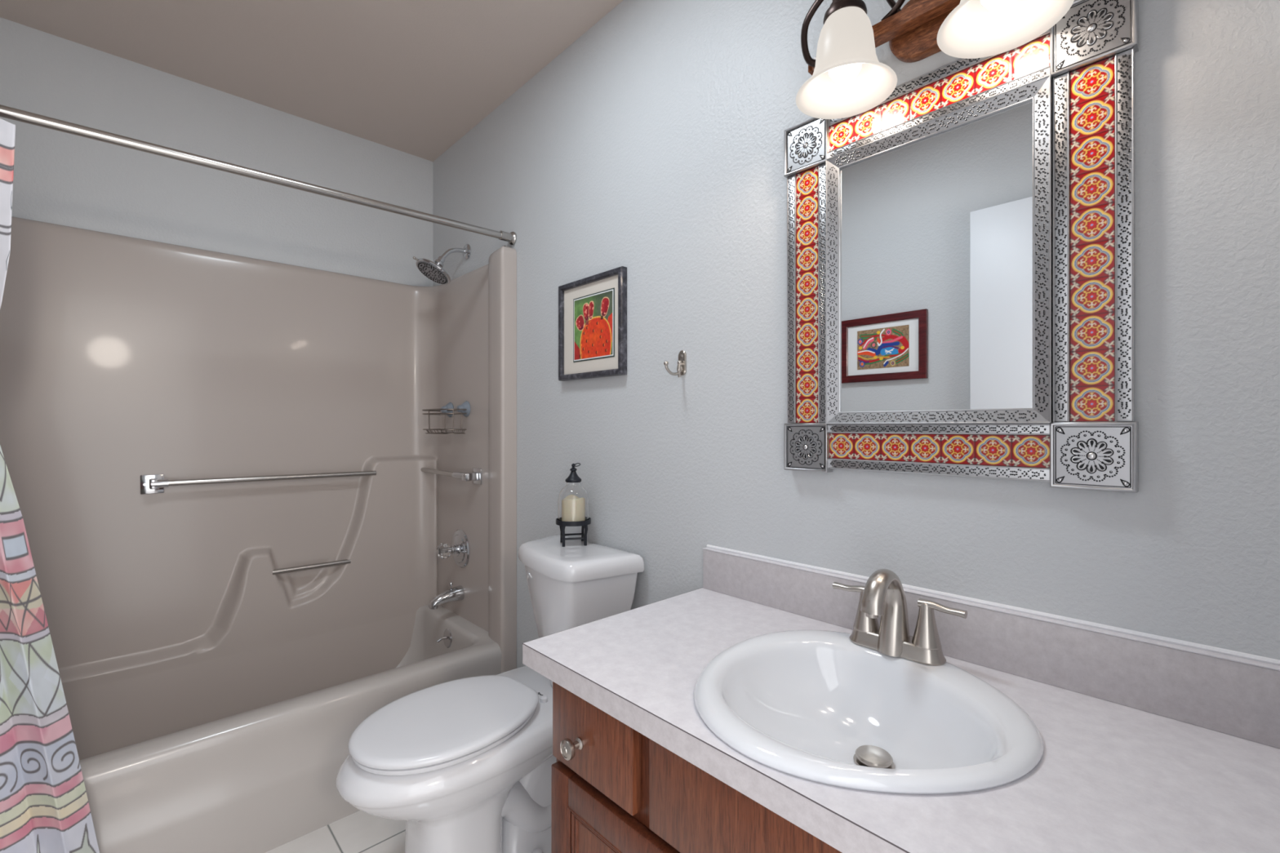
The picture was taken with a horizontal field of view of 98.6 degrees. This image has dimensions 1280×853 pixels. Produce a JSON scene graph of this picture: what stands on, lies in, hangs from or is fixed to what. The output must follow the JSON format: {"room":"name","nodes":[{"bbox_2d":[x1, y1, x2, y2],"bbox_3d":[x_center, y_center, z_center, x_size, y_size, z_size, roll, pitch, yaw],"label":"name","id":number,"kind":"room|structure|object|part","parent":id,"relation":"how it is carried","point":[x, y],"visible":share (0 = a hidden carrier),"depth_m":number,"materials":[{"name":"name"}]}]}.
{"room":"bathroom","nodes":[
{"label":"bathroom","id":0,"kind":"room"},
{"bbox_2d":[0,17,433,286],"bbox_3d":[-1.573,-0.040,2.139,1.720,2.440,0.100,0,0,-43],"label":"wall","id":1,"kind":"structure","parent":0,"point":[60,178],"depth_m":2.02,"materials":[{"name":"grey paint"}]},
{"bbox_2d":[0,0,622,161],"bbox_3d":[-0.624,-1.310,1.130,1.720,0.100,2.870,0,0,-43],"label":"ceiling","id":2,"kind":"structure","parent":0,"point":[415,77],"depth_m":1.82,"materials":[{"name":"beige paint"}]},
{"bbox_2d":[265,810,405,852],"bbox_3d":[-0.247,1.230,0.730,1.720,0.100,3.970,0,0,-43],"label":"floor","id":3,"kind":"structure","parent":0,"point":[359,832],"depth_m":1.57,"materials":[{"name":"tile"}]},
{"bbox_2d":[0,216,516,852],"bbox_3d":[-1.273,0.254,1.820,1.518,1.852,0.764,0,0,-43],"label":"shower","id":4,"kind":"object","parent":3,"relation":"on","point":[237,504],"visible":0.96,"depth_m":2.00,"materials":[{"name":"beige plastic"}]},
{"bbox_2d":[79,604,502,852],"bbox_3d":[-1.265,0.995,1.811,1.512,0.371,0.740,0,0,-43],"label":"tub","id":5,"kind":"object","parent":4,"relation":"in","point":[239,746],"depth_m":1.69,"materials":[{"name":"grey plastic"}]},
{"bbox_2d":[436,628,452,648],"bbox_3d":[-0.807,0.877,2.263,0.047,0.076,0.076,0,0,-43],"label":"overflow plate","id":6,"kind":"object","parent":4,"relation":"attached to","point":[447,637],"visible":1,"depth_m":2.26,"materials":[{"name":"silver metal"}]},
{"bbox_3d":[-0.814,0.878,2.264,0.040,0.020,0.011,0,0,-28],"label":"trip lever","id":7,"kind":"part","parent":6,"relation":"part of","materials":[{"name":"silver metal"}]},
{"bbox_3d":[-0.795,0.877,2.274,0.014,0.076,0.076,0,0,-43],"label":"plate","id":8,"kind":"part","parent":6,"relation":"part of","materials":[{"name":"silver metal"}]},
{"bbox_2d":[422,400,470,434],"bbox_3d":[-0.828,-0.037,2.318,0.129,0.138,0.254,0,0,-43],"label":"shower caddy","id":9,"kind":"object","parent":4,"relation":"hanging from","point":[448,410],"visible":1,"depth_m":2.28,"materials":[{"name":"silver metal"}]},
{"bbox_2d":[440,402,453,417],"bbox_3d":[-0.846,-0.072,2.401,0.040,0.068,0.068,0,0,-43],"label":"cup","id":10,"kind":"object","parent":9,"relation":"on","point":[449,406],"depth_m":2.39,"materials":[{"name":"grey rubber"}]},
{"bbox_2d":[456,400,470,417],"bbox_3d":[-0.738,-0.072,2.287,0.040,0.068,0.068,0,0,-43],"label":"cup","id":11,"kind":"object","parent":9,"relation":"on","point":[464,408],"depth_m":2.27,"materials":[{"name":"grey rubber"}]},
{"bbox_2d":[428,582,464,609],"bbox_3d":[-0.808,0.701,2.293,0.134,0.097,0.062,0,0,-43],"label":"tub spout","id":12,"kind":"object","parent":4,"relation":"attached to","point":[455,593],"visible":1,"depth_m":2.28,"materials":[{"name":"silver metal"}]},
{"bbox_2d":[436,528,470,568],"bbox_3d":[-0.797,0.519,2.304,0.103,0.162,0.162,0,0,-43],"label":"shower valve","id":13,"kind":"object","parent":4,"relation":"attached to","point":[460,549],"visible":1,"depth_m":2.30,"materials":[{"name":"silver metal"}]},
{"bbox_3d":[-0.813,0.519,2.288,0.052,0.061,0.061,0,0,-43],"label":"knob","id":14,"kind":"part","parent":13,"relation":"part of","materials":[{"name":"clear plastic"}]},
{"bbox_3d":[-0.783,0.519,2.317,0.030,0.040,0.040,0,0,-43],"label":"stem","id":15,"kind":"part","parent":13,"relation":"part of","materials":[{"name":"silver metal"}]},
{"bbox_2d":[335,534,644,852],"bbox_3d":[-0.393,0.769,1.446,0.727,0.822,0.422,0,0,-43],"label":"toilet","id":16,"kind":"object","parent":3,"relation":"on","point":[466,763],"visible":0.81,"depth_m":1.35,"materials":[{"name":"white ceramic"}]},
{"bbox_3d":[-0.477,0.742,1.375,0.444,0.016,0.341,0,0,-43],"label":"seat","id":17,"kind":"part","parent":16,"relation":"part of","materials":[{"name":"white plastic"}]},
{"bbox_3d":[-0.477,0.722,1.375,0.454,0.020,0.351,0,0,-43],"label":"lid","id":18,"kind":"part","parent":16,"relation":"part of","materials":[{"name":"white plastic"}]},
{"bbox_3d":[-0.410,0.965,1.450,0.707,0.430,0.386,0,0,-43],"label":"bowl","id":19,"kind":"part","parent":16,"relation":"part of","materials":[{"name":"white ceramic"}]},
{"bbox_2d":[555,462,591,546],"bbox_3d":[-0.202,0.234,1.674,0.106,0.246,0.106,0,0,-43],"label":"candle lantern","id":20,"kind":"object","parent":16,"relation":"on","point":[573,498],"visible":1,"depth_m":1.64,"materials":[{"name":"clear glass"}]},
{"bbox_3d":[-0.242,0.325,1.699,0.013,0.065,0.011,0,0,24],"label":"leg","id":21,"kind":"part","parent":20,"relation":"part of","materials":[{"name":"black metal"}]},
{"bbox_3d":[-0.227,0.325,1.634,0.011,0.065,0.013,0,0,24],"label":"leg","id":22,"kind":"part","parent":20,"relation":"part of","materials":[{"name":"black metal"}]},
{"bbox_2d":[555,517,591,526],"bbox_3d":[-0.202,0.288,1.674,0.106,0.014,0.106,0,0,-43],"label":"tray","id":23,"kind":"object","parent":20,"relation":"on","point":[562,522],"depth_m":1.63,"materials":[{"name":"black metal"}]},
{"bbox_3d":[-0.178,0.325,1.714,0.011,0.065,0.013,0,0,24],"label":"leg","id":24,"kind":"part","parent":20,"relation":"part of","materials":[{"name":"black metal"}]},
{"bbox_3d":[-0.162,0.325,1.650,0.013,0.065,0.011,0,0,24],"label":"leg","id":25,"kind":"part","parent":20,"relation":"part of","materials":[{"name":"black metal"}]},
{"bbox_3d":[-0.213,0.577,1.615,0.213,0.346,0.394,0,0,-43],"label":"tank","id":26,"kind":"part","parent":16,"relation":"part of","materials":[{"name":"white ceramic"}]},
{"bbox_3d":[-0.213,0.383,1.615,0.236,0.050,0.422,0,0,-43],"label":"tank lid","id":27,"kind":"part","parent":16,"relation":"part of","materials":[{"name":"white ceramic"}]},
{"bbox_2d":[551,681,841,852],"bbox_3d":[0.323,0.812,0.830,0.548,0.735,0.922,0,0,-43],"label":"vanity cabinet","id":28,"kind":"object","parent":3,"relation":"on","point":[615,788],"visible":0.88,"depth_m":0.84,"materials":[{"name":"brown wood"}]},
{"bbox_3d":[-0.113,0.535,0.918,0.034,0.033,0.033,0,0,-43],"label":"knob","id":29,"kind":"part","parent":28,"relation":"part of","materials":[{"name":"silver metal"}]},
{"bbox_3d":[0.006,0.843,0.835,0.008,0.361,0.357,0,0,-43],"label":"door panel","id":30,"kind":"part","parent":28,"relation":"part of","materials":[{"name":"brown wood"}]},
{"bbox_3d":[-0.077,0.519,0.918,0.019,0.145,0.214,0,0,-43],"label":"drawer","id":31,"kind":"part","parent":28,"relation":"part of","materials":[{"name":"brown wood"}]},
{"bbox_3d":[0.004,0.843,0.832,0.020,0.465,0.461,0,0,-43],"label":"door","id":32,"kind":"part","parent":28,"relation":"part of","materials":[{"name":"brown wood"}]},
{"bbox_2d":[522,544,1279,852],"bbox_3d":[0.312,0.371,0.856,0.537,0.145,0.983,0,0,-43],"label":"countertop","id":33,"kind":"structure","parent":28,"relation":"on","point":[1153,744],"depth_m":0.74,"materials":[{"name":"laminate"}]},
{"bbox_2d":[693,630,1044,794],"bbox_3d":[0.314,0.457,0.820,0.468,0.135,0.459,0,0,-43],"label":"sink","id":34,"kind":"object","parent":33,"relation":"in","point":[820,706],"visible":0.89,"depth_m":0.86,"materials":[{"name":"white ceramic"}]},
{"bbox_2d":[832,568,967,666],"bbox_3d":[0.416,0.316,0.933,0.133,0.150,0.222,0,0,-43],"label":"faucet","id":35,"kind":"object","parent":34,"relation":"on","point":[883,595],"visible":1,"depth_m":0.93,"materials":[{"name":"silver metal"}]},
{"bbox_3d":[0.397,0.328,1.011,0.045,0.076,0.082,0,0,-43],"label":"handle","id":36,"kind":"part","parent":35,"relation":"part of","materials":[{"name":"silver metal"}]},
{"bbox_3d":[0.416,0.316,0.932,0.131,0.150,0.054,0,0,-43],"label":"spout","id":37,"kind":"part","parent":35,"relation":"part of","materials":[{"name":"silver metal"}]},
{"bbox_3d":[0.445,0.377,0.960,0.054,0.025,0.160,0,0,-43],"label":"plate","id":38,"kind":"part","parent":35,"relation":"part of","materials":[{"name":"silver metal"}]},
{"bbox_3d":[0.493,0.328,0.909,0.045,0.076,0.082,0,0,-43],"label":"handle","id":39,"kind":"part","parent":35,"relation":"part of","materials":[{"name":"silver metal"}]},
{"bbox_2d":[433,0,1279,667],"bbox_3d":[0.000,-0.040,1.649,0.100,2.440,2.770,0,0,-43],"label":"wall","id":40,"kind":"structure","parent":0,"point":[652,145],"depth_m":1.25,"materials":[{"name":"grey paint"}]},
{"bbox_2d":[413,244,471,284],"bbox_3d":[-0.823,-0.686,2.282,0.233,0.188,0.150,0,0,-43],"label":"shower","id":41,"kind":"object","parent":40,"relation":"attached to","point":[434,271],"visible":1,"depth_m":2.26,"materials":[{"name":"silver metal"}]},
{"bbox_3d":[-0.782,-0.724,2.320,0.120,0.067,0.018,0,0,-43],"label":"arm","id":42,"kind":"part","parent":41,"relation":"part of","materials":[{"name":"silver metal"}]},
{"bbox_2d":[558,266,626,381],"bbox_3d":[-0.155,-0.308,1.723,0.023,0.315,0.318,0,0,-43],"label":"picture","id":43,"kind":"object","parent":40,"relation":"attached to","point":[593,309],"visible":1,"depth_m":1.71,"materials":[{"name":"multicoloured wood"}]},
{"bbox_2d":[574,290,612,359],"bbox_3d":[-0.147,-0.309,1.711,0.001,0.191,0.190,0,0,-43],"label":"print","id":44,"kind":"object","parent":43,"relation":"attached to","point":[593,314],"depth_m":1.71},
{"bbox_2d":[663,350,686,377],"bbox_3d":[0.088,-0.164,1.431,0.070,0.072,0.025,0,0,-43],"label":"robe hook","id":45,"kind":"object","parent":40,"relation":"attached to","point":[682,362],"visible":1,"depth_m":1.44,"materials":[{"name":"silver metal"}]},
{"bbox_3d":[0.087,-0.150,1.430,0.068,0.036,0.013,0,0,-43],"label":"hook arm","id":46,"kind":"part","parent":45,"relation":"part of","materials":[{"name":"silver metal"}]},
{"bbox_3d":[0.111,-0.167,1.453,0.005,0.066,0.025,0,0,-43],"label":"plate","id":47,"kind":"part","parent":45,"relation":"part of","materials":[{"name":"silver metal"}]},
{"bbox_2d":[795,0,1074,119],"bbox_3d":[0.479,-0.733,0.919,0.200,0.244,0.490,0,0,-43],"label":"vanity light","id":48,"kind":"object","parent":40,"relation":"attached to","point":[848,78],"visible":1,"depth_m":0.97,"materials":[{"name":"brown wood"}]},
{"bbox_3d":[0.349,-0.774,1.060,0.064,0.109,0.108,0,0,1],"label":"scroll arm","id":49,"kind":"part","parent":48,"relation":"part of","materials":[{"name":"brown metal"}]},
{"bbox_3d":[0.376,-0.688,1.010,0.059,0.108,0.059,0,0,-43],"label":"light bulb","id":50,"kind":"part","parent":48,"relation":"part of","materials":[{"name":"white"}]},
{"bbox_3d":[0.376,-0.680,1.010,0.174,0.140,0.174,0,0,-43],"label":"lamp shade","id":51,"kind":"part","parent":48,"relation":"part of","materials":[{"name":"white glass"}]},
{"bbox_3d":[0.470,-0.791,0.991,0.020,0.097,0.071,0,0,-43],"label":"scroll arm","id":52,"kind":"part","parent":48,"relation":"part of","materials":[{"name":"brown metal"}]},
{"bbox_3d":[0.418,-0.799,1.004,0.117,0.111,0.020,0,0,6],"label":"scroll arm","id":53,"kind":"part","parent":48,"relation":"part of","materials":[{"name":"brown metal"}]},
{"bbox_3d":[0.544,-0.735,0.980,0.024,0.112,0.196,0,0,-43],"label":"plate","id":54,"kind":"part","parent":48,"relation":"part of","materials":[{"name":"brown wood"}]},
{"bbox_3d":[0.546,-0.688,0.830,0.059,0.108,0.059,0,0,-43],"label":"light bulb","id":55,"kind":"part","parent":48,"relation":"part of","materials":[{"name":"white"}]},
{"bbox_3d":[0.546,-0.680,0.830,0.174,0.140,0.174,0,0,-43],"label":"lamp shade","id":56,"kind":"part","parent":48,"relation":"part of","materials":[{"name":"white glass"}]},
{"bbox_2d":[784,0,1138,493],"bbox_3d":[0.519,-0.275,1.000,0.032,0.740,0.573,0,0,-43],"label":"wall mirror","id":57,"kind":"object","parent":40,"relation":"attached to","point":[961,245],"visible":1,"depth_m":0.93,"materials":[{"name":"silver metal"}]},
{"bbox_2d":[840,99,1032,412],"bbox_3d":[0.521,-0.275,1.002,0.009,0.519,0.351,0,0,-43],"label":"mirror glass","id":58,"kind":"object","parent":57,"relation":"on","point":[936,214],"depth_m":0.98,"materials":[{"name":"silver mirror"}]},
{"bbox_2d":[702,549,1279,748],"bbox_3d":[0.500,0.357,1.029,0.019,0.098,0.978,0,0,-43],"label":"backsplash","id":59,"kind":"structure","parent":40,"relation":"attached to","point":[1232,698],"depth_m":0.84,"materials":[{"name":"laminate"}]},
{"bbox_3d":[-1.180,-0.040,0.539,0.100,2.440,2.770,0,0,-43],"label":"wall","id":60,"kind":"structure","parent":0,"visible":0},
{"bbox_2d":[0,104,516,244],"bbox_3d":[-1.032,-0.701,1.564,1.519,0.069,0.050,0,0,-43],"label":"shower rod","id":61,"kind":"object","parent":60,"relation":"attached to","point":[6,112],"visible":1,"depth_m":1.48,"materials":[{"name":"silver metal"}]},
{"bbox_2d":[0,118,99,852],"bbox_3d":[-1.387,0.207,1.136,0.406,1.745,0.103,0,0,-43],"label":"shower curtain","id":62,"kind":"object","parent":61,"relation":"hanging from","point":[45,808],"visible":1,"depth_m":1.19,"materials":[{"name":"fabric"}]}
]}

